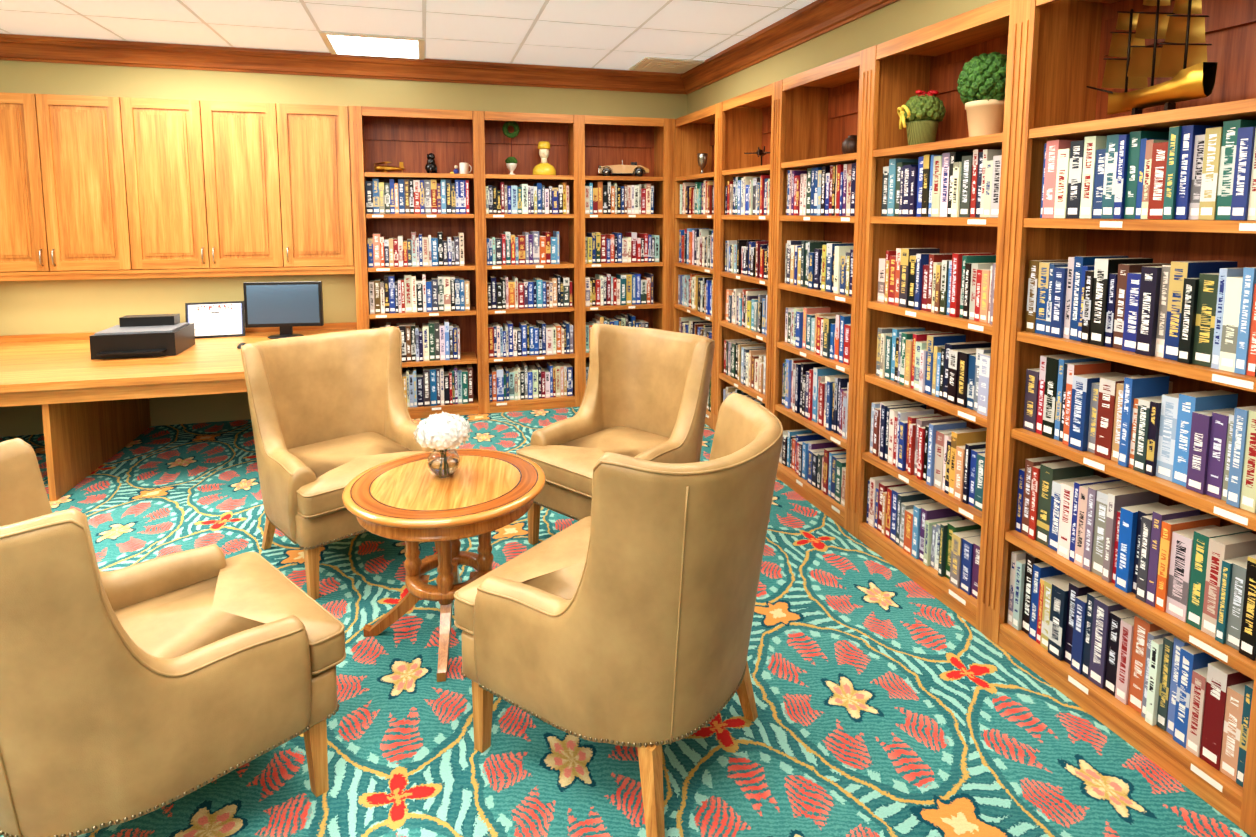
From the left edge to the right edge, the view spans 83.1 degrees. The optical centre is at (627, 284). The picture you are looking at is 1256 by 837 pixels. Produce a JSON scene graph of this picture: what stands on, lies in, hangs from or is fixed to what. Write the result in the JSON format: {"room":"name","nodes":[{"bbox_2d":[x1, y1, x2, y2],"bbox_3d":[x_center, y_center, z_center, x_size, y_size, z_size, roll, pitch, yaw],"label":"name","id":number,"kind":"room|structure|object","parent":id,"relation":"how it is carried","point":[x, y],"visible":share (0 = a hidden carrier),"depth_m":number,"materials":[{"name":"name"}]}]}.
{"room":"library","nodes":[
{"label":"library","id":0,"kind":"room"},
{"bbox_2d":[0,266,356,436],"bbox_3d":[-2.479,-0.319,5.195,6.555,2.700,0.100,-2,6,-16],"label":"wall","id":1,"kind":"structure","parent":0,"point":[57,306],"depth_m":4.92,"materials":[{"name":"paint"}]},
{"bbox_2d":[0,92,143,275],"bbox_3d":[-3.709,-0.648,4.587,1.033,1.105,0.319,-2,6,-16],"label":"upper cabinet","id":2,"kind":"object","parent":1,"relation":"attached to","point":[103,187],"depth_m":4.47,"materials":[{"name":"brown wood"}]},
{"bbox_2d":[132,98,295,271],"bbox_3d":[-2.839,-0.672,4.834,1.034,1.105,0.319,-2,6,-16],"label":"upper cabinet","id":3,"kind":"object","parent":1,"relation":"attached to","point":[216,176],"depth_m":4.70,"materials":[{"name":"brown wood"}]},
{"bbox_2d":[288,104,354,267],"bbox_3d":[-2.218,-0.689,5.011,0.521,1.105,0.319,-2,6,-16],"label":"upper cabinet","id":4,"kind":"object","parent":1,"relation":"attached to","point":[322,208],"depth_m":4.88,"materials":[{"name":"brown wood"}]},
{"bbox_2d":[0,60,686,118],"bbox_3d":[-2.440,-1.420,4.951,6.355,0.358,0.170,-2,6,-16],"label":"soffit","id":5,"kind":"structure","parent":1,"relation":"attached to","point":[80,79],"depth_m":4.95,"materials":[{"name":"paint"}]},
{"bbox_2d":[0,34,686,94],"bbox_3d":[-2.485,-1.510,4.792,6.184,0.143,0.092,-2,6,-16],"label":"crown molding","id":6,"kind":"structure","parent":1,"relation":"attached to","point":[29,48],"depth_m":4.89,"materials":[{"name":"brown wood"}]},
{"bbox_2d":[0,0,815,73],"bbox_3d":[-1.279,-1.206,0.890,6.355,0.050,8.620,-2,6,-16],"label":"ceiling","id":7,"kind":"structure","parent":0,"point":[614,34],"depth_m":4.12,"materials":[{"name":"tile"}]},
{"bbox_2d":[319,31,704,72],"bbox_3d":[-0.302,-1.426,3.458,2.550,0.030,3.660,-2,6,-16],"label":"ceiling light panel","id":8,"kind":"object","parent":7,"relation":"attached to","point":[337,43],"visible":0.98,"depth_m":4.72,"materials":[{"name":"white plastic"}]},
{"bbox_2d":[0,407,1250,836],"bbox_3d":[-1.284,1.431,1.161,6.355,0.050,8.620,-2,6,-16],"label":"floor","id":9,"kind":"structure","parent":0,"point":[890,699],"depth_m":2.09,"materials":[{"name":"carpet"}]},
{"bbox_2d":[0,438,345,836],"bbox_3d":[-1.233,0.872,1.771,0.716,0.934,0.795,5,8,42],"label":"chair","id":10,"kind":"object","parent":9,"relation":"on","point":[132,692],"visible":1,"depth_m":1.53,"materials":[{"name":"beige leather"}]},
{"bbox_2d":[0,322,356,500],"bbox_3d":[-3.119,0.728,4.334,2.700,0.689,1.398,-2,6,-16],"label":"desk","id":11,"kind":"object","parent":9,"relation":"on","point":[95,414],"visible":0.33,"depth_m":3.97,"materials":[{"name":"brown wood"}]},
{"bbox_2d":[89,314,194,358],"bbox_3d":[-2.997,0.316,4.380,0.440,0.210,0.440,-2,6,-16],"label":"printer","id":12,"kind":"object","parent":11,"relation":"on","point":[132,336],"visible":1,"depth_m":4.27,"materials":[{"name":"black plastic"}]},
{"bbox_2d":[185,301,244,337],"bbox_3d":[-2.872,0.242,4.946,0.360,0.244,0.104,-2,6,-20],"label":"frame","id":13,"kind":"object","parent":11,"relation":"on","point":[216,319],"visible":0.86,"depth_m":4.92,"materials":[{"name":"black plastic"}]},
{"bbox_2d":[243,281,323,338],"bbox_3d":[-2.383,0.173,4.918,0.500,0.385,0.165,-1,6,-10],"label":"computer monitor","id":14,"kind":"object","parent":11,"relation":"on","point":[286,307],"visible":0.85,"depth_m":4.89,"materials":[{"name":"black plastic"}]},
{"bbox_2d":[241,326,437,599],"bbox_3d":[-1.266,0.716,3.170,0.716,0.958,0.795,-6,8,-44],"label":"chair","id":15,"kind":"object","parent":9,"relation":"on","point":[331,419],"visible":0.77,"depth_m":3.21,"materials":[{"name":"beige leather"}]},
{"bbox_2d":[342,449,545,681],"bbox_3d":[-0.649,0.980,2.570,0.702,0.559,0.702,-1,6,-8],"label":"round table","id":16,"kind":"object","parent":9,"relation":"on","point":[412,501],"visible":0.92,"depth_m":2.44,"materials":[{"name":"brown wood"}]},
{"bbox_2d":[414,411,470,477],"bbox_3d":[-0.673,0.581,2.574,0.200,0.230,0.200,-2,6,-16],"label":"glass vase","id":17,"kind":"object","parent":16,"relation":"on","point":[444,435],"visible":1,"depth_m":2.53,"materials":[{"name":"white"}]},
{"bbox_2d":[349,106,674,418],"bbox_3d":[-0.823,-0.163,5.465,2.378,2.238,0.322,-2,6,-16],"label":"bookcase","id":18,"kind":"object","parent":9,"relation":"on","point":[582,148],"visible":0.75,"depth_m":5.44,"materials":[{"name":"brown wood"}]},
{"bbox_2d":[374,162,404,172],"bbox_3d":[-1.731,-0.848,5.135,0.209,0.085,0.250,-4,7,-36],"label":"decorative piece","id":19,"kind":"object","parent":18,"relation":"in","point":[386,168],"visible":0.94,"depth_m":5.12,"materials":[{"name":"gold metal"}]},
{"bbox_2d":[425,153,436,172],"bbox_3d":[-1.450,-0.891,5.222,0.098,0.154,0.096,6,8,44],"label":"dog figurine","id":20,"kind":"object","parent":18,"relation":"in","point":[430,166],"visible":0.9,"depth_m":5.20,"materials":[{"name":"black ceramic"}]},
{"bbox_2d":[450,162,471,173],"bbox_3d":[-1.245,-0.864,5.284,0.162,0.088,0.068,-2,6,-16],"label":"cup","id":21,"kind":"object","parent":18,"relation":"in","point":[463,168],"visible":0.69,"depth_m":5.26,"materials":[{"name":"white ceramic"}]},
{"bbox_2d":[502,121,519,174],"bbox_3d":[-0.884,-1.034,5.371,0.133,0.412,0.087,-2,6,-16],"label":"topiary","id":22,"kind":"object","parent":18,"relation":"in","point":[511,163],"visible":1,"depth_m":5.35,"materials":[{"name":"green plant"}]},
{"bbox_2d":[365,179,658,406],"bbox_3d":[-0.826,0.045,5.458,2.184,1.667,0.206,-2,6,-16],"label":"books","id":23,"kind":"object","parent":18,"relation":"in","point":[433,341],"visible":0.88,"depth_m":5.33,"materials":[{"name":"multicoloured paper"}]},
{"bbox_2d":[533,141,555,174],"bbox_3d":[-0.644,-0.967,5.446,0.180,0.262,0.130,0,6,-1],"label":"bust","id":24,"kind":"object","parent":18,"relation":"in","point":[543,167],"visible":0.92,"depth_m":5.41,"materials":[{"name":"yellow ceramic"}]},
{"bbox_2d":[598,160,648,176],"bbox_3d":[-0.035,-0.919,5.624,0.403,0.132,0.162,0,6,-1],"label":"model","id":25,"kind":"object","parent":18,"relation":"in","point":[633,168],"visible":0.98,"depth_m":5.58},
{"bbox_2d":[516,324,714,544],"bbox_3d":[-0.014,0.708,3.275,0.716,0.958,0.795,5,8,41],"label":"chair","id":26,"kind":"object","parent":9,"relation":"on","point":[645,397],"visible":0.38,"depth_m":3.38,"materials":[{"name":"beige leather"}]},
{"bbox_2d":[454,393,782,836],"bbox_3d":[0.009,0.830,2.018,0.795,0.972,0.717,4,7,34],"label":"chair","id":27,"kind":"object","parent":9,"relation":"on","point":[622,614],"visible":1,"depth_m":1.71,"materials":[{"name":"beige leather"}]},
{"bbox_2d":[673,0,1255,836],"bbox_3d":[1.107,0.028,3.642,0.322,2.238,4.330,-2,6,-16],"label":"bookcase","id":28,"kind":"object","parent":9,"relation":"on","point":[1055,52],"visible":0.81,"depth_m":2.50,"materials":[{"name":"brown wood"}]},
{"bbox_2d":[697,153,707,173],"bbox_3d":[0.574,-0.923,5.474,0.082,0.174,0.123,-2,6,-16],"label":"trophy cup","id":29,"kind":"object","parent":28,"relation":"in","point":[702,159],"visible":0.83,"depth_m":5.44,"materials":[{"name":"grey metal"}]},
{"bbox_2d":[744,146,770,164],"bbox_3d":[0.850,-0.811,4.510,0.200,0.150,0.168,3,6,24],"label":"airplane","id":30,"kind":"object","parent":28,"relation":"in","point":[759,152],"visible":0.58,"depth_m":4.47,"materials":[{"name":"brown metal"}]},
{"bbox_2d":[842,135,856,153],"bbox_3d":[1.125,-0.692,3.557,0.104,0.109,0.104,-2,6,-16],"label":"pot","id":31,"kind":"object","parent":28,"relation":"in","point":[849,144],"visible":0.71,"depth_m":3.52,"materials":[{"name":"brown ceramic"}]},
{"bbox_2d":[897,90,945,144],"bbox_3d":[1.254,-0.704,3.023,0.191,0.242,0.171,1,6,4],"label":"potted plant","id":32,"kind":"object","parent":28,"relation":"in","point":[921,114],"visible":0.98,"depth_m":2.98,"materials":[{"name":"green plant"}]},
{"bbox_2d":[678,119,1255,786],"bbox_3d":[1.071,0.229,3.701,0.209,1.667,4.173,-2,6,-16],"label":"books","id":33,"kind":"object","parent":28,"relation":"in","point":[1190,565],"visible":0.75,"depth_m":2.21,"materials":[{"name":"multicoloured paper"}]},
{"bbox_2d":[957,52,1006,136],"bbox_3d":[1.355,-0.709,2.675,0.215,0.324,0.213,-2,6,-16],"label":"boxwood topiary","id":34,"kind":"object","parent":28,"relation":"in","point":[981,81],"visible":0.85,"depth_m":2.62,"materials":[{"name":"green plant"}]},
{"bbox_2d":[1087,0,1217,114],"bbox_3d":[1.530,-0.683,2.102,0.150,0.390,0.461,0,6,-4],"label":"ship","id":35,"kind":"object","parent":28,"relation":"in","point":[1185,65],"visible":0.98,"depth_m":2.05,"materials":[{"name":"gold metal"}]},
{"bbox_3d":[1.822,0.028,1.908,0.100,2.700,8.620,-2,6,-16],"label":"wall","id":36,"kind":"structure","parent":0,"visible":0},
{"bbox_2d":[681,0,898,93],"bbox_3d":[1.592,-1.177,1.629,0.092,0.143,8.449,-2,6,-16],"label":"crown molding","id":37,"kind":"structure","parent":36,"relation":"attached to","point":[816,18],"depth_m":4.08,"materials":[{"name":"brown wood"}]},
{"bbox_2d":[687,0,997,114],"bbox_3d":[1.718,-1.076,1.675,0.170,0.358,8.450,-2,6,-16],"label":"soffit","id":38,"kind":"structure","parent":36,"relation":"attached to","point":[899,18],"depth_m":3.62,"materials":[{"name":"paint"}]}
]}

